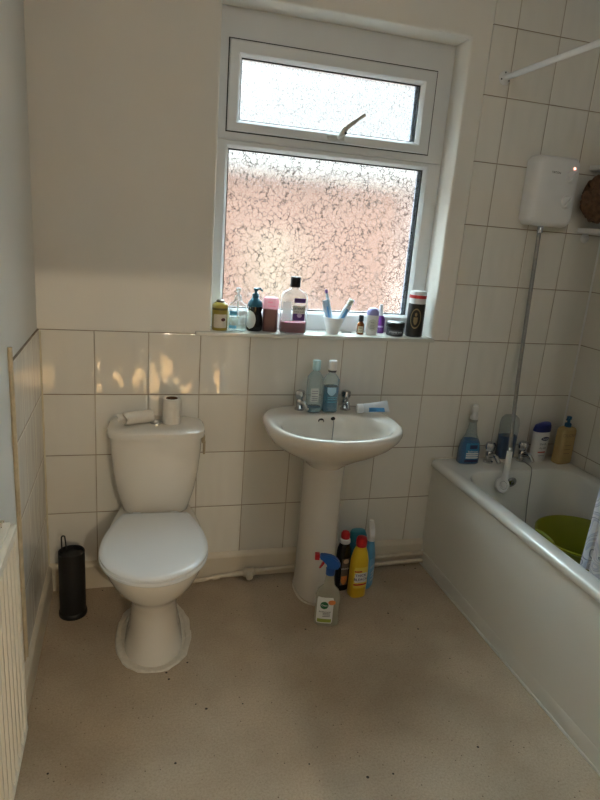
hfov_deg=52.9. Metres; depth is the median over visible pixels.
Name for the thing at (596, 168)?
shelf
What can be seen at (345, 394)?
tap
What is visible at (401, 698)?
floor
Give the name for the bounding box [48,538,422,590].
baseboard
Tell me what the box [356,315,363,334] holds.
bottle
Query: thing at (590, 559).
shower curtain
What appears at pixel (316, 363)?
mouthwash bottle
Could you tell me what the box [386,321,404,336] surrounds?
jar
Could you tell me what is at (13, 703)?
radiator
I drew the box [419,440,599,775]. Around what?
bathtub
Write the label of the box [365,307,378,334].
deodorant
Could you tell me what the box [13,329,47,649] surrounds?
wall tiles
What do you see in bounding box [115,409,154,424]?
tube
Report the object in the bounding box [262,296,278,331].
bottle
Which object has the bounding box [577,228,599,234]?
shelf
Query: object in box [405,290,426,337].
can
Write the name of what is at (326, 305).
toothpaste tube
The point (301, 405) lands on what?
tap
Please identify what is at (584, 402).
wall tiles
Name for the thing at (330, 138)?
window
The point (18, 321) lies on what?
wall
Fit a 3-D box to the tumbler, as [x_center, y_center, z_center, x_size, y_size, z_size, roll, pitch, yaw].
[0.140,-0.319,2.568,0.090,0.070,0.090,0,16,-16]
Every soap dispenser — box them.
[228,287,246,330]
[246,287,262,331]
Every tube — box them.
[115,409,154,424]
[338,298,353,324]
[356,401,388,412]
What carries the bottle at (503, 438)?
on the bathtub at (537, 608)
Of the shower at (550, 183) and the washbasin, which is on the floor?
the washbasin
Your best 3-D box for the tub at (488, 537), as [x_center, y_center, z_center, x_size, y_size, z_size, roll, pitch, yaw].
[1.159,0.698,2.194,0.701,0.388,1.691,0,16,-16]
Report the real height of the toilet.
0.765 m
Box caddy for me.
[577,165,599,242]
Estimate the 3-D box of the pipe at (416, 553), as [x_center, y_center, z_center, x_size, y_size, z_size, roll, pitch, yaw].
[0.362,0.747,2.866,0.535,0.030,0.025,0,16,-16]
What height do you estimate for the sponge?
0.223 m
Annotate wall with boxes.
[0,0,36,664]
[23,0,496,340]
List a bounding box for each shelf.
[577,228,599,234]
[589,165,599,171]
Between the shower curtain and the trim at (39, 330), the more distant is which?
the trim at (39, 330)
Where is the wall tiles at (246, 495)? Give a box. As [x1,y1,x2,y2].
[39,0,599,563]
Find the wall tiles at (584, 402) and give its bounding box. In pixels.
[565,252,599,478]
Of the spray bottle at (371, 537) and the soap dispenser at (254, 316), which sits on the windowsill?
the soap dispenser at (254, 316)
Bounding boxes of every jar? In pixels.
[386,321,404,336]
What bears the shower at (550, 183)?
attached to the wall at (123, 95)
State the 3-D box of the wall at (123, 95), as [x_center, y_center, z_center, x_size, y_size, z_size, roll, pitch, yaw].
[0.160,-0.503,2.635,2.400,2.600,0.300,0,16,-16]
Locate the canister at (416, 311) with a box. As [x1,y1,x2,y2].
[405,303,425,337]
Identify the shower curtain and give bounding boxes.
[580,489,599,579]
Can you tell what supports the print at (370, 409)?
attached to the toothpaste tube at (382, 406)
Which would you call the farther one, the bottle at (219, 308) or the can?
the can
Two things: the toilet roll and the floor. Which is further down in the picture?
the floor
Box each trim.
[7,347,28,661]
[39,330,49,564]
[562,242,599,425]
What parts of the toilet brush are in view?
handle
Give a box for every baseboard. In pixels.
[25,566,52,717]
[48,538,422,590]
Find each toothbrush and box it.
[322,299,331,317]
[325,289,332,317]
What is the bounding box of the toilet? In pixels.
[98,415,207,672]
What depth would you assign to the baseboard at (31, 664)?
2.11 m
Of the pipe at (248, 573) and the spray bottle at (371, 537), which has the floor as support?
the spray bottle at (371, 537)
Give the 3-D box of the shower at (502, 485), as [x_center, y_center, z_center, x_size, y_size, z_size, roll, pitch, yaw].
[0.983,-0.144,2.662,0.067,1.149,0.183,9,16,16]
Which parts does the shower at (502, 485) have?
handle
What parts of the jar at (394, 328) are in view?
lid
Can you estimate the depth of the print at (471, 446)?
2.77 m
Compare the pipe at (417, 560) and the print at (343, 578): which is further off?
the pipe at (417, 560)
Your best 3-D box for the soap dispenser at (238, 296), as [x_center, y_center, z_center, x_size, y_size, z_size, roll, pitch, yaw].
[-0.251,-0.366,2.434,0.074,0.174,0.051,2,16,-9]
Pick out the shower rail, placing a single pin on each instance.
(505, 77)
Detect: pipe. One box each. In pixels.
[193,564,294,582]
[374,557,422,566]
[375,550,423,558]
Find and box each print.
[341,576,346,584]
[369,408,384,411]
[470,445,477,448]
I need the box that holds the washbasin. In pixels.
[263,389,402,605]
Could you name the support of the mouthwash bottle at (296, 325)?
on the windowsill
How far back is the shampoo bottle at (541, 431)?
2.87 m
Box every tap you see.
[294,389,308,410]
[340,390,350,410]
[483,441,500,463]
[515,440,534,462]
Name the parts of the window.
pane, pane, sash, handle, lever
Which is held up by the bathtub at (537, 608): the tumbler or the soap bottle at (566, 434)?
the soap bottle at (566, 434)
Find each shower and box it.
[495,233,540,492]
[518,154,579,232]
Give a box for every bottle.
[212,299,227,330]
[246,306,261,331]
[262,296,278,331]
[279,276,307,333]
[307,359,321,411]
[313,552,340,625]
[321,360,339,411]
[334,530,350,590]
[347,535,368,597]
[348,528,366,576]
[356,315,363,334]
[366,520,374,588]
[377,316,384,332]
[456,404,479,463]
[495,414,519,462]
[530,421,551,461]
[551,416,576,463]
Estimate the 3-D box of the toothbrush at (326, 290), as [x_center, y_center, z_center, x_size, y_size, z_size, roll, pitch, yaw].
[0.126,-0.383,2.564,0.056,0.172,0.014,-1,17,-19]
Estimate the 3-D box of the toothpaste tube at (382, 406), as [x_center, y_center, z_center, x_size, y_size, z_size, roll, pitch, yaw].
[0.303,0.030,2.509,0.137,0.054,0.040,2,16,-10]
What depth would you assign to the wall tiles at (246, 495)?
2.57 m
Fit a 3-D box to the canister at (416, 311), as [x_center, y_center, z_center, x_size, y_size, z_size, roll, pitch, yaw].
[0.508,-0.353,2.655,0.074,0.145,0.074,5,16,2]
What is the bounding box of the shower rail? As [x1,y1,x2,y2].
[499,39,599,84]
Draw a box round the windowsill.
[195,326,433,341]
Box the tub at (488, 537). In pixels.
[431,456,599,603]
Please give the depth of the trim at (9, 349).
1.80 m
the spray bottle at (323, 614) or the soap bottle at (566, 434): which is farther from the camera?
the soap bottle at (566, 434)
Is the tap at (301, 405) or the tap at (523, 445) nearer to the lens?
the tap at (301, 405)
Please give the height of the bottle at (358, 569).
0.281 m
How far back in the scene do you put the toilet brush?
2.31 m
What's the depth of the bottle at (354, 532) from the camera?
2.69 m
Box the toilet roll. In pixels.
[163,396,181,424]
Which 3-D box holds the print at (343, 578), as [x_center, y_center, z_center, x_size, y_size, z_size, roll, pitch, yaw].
[0.192,0.793,2.650,0.028,0.043,0.001,-1,17,-20]
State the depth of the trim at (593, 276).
2.85 m
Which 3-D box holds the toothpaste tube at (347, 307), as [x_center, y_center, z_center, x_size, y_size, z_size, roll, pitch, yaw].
[0.183,-0.360,2.561,0.088,0.148,0.027,0,16,-16]
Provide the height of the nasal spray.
0.126 m
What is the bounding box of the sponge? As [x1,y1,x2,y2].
[579,175,599,223]
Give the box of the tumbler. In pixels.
[323,315,343,333]
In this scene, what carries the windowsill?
attached to the wall at (123, 95)
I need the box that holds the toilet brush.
[58,535,86,620]
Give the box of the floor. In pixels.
[14,563,599,799]
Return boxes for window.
[211,4,455,332]
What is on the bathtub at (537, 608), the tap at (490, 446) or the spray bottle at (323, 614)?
the tap at (490, 446)
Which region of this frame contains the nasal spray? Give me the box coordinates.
[377,304,384,332]
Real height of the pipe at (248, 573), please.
0.040 m
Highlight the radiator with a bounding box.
[0,520,27,799]

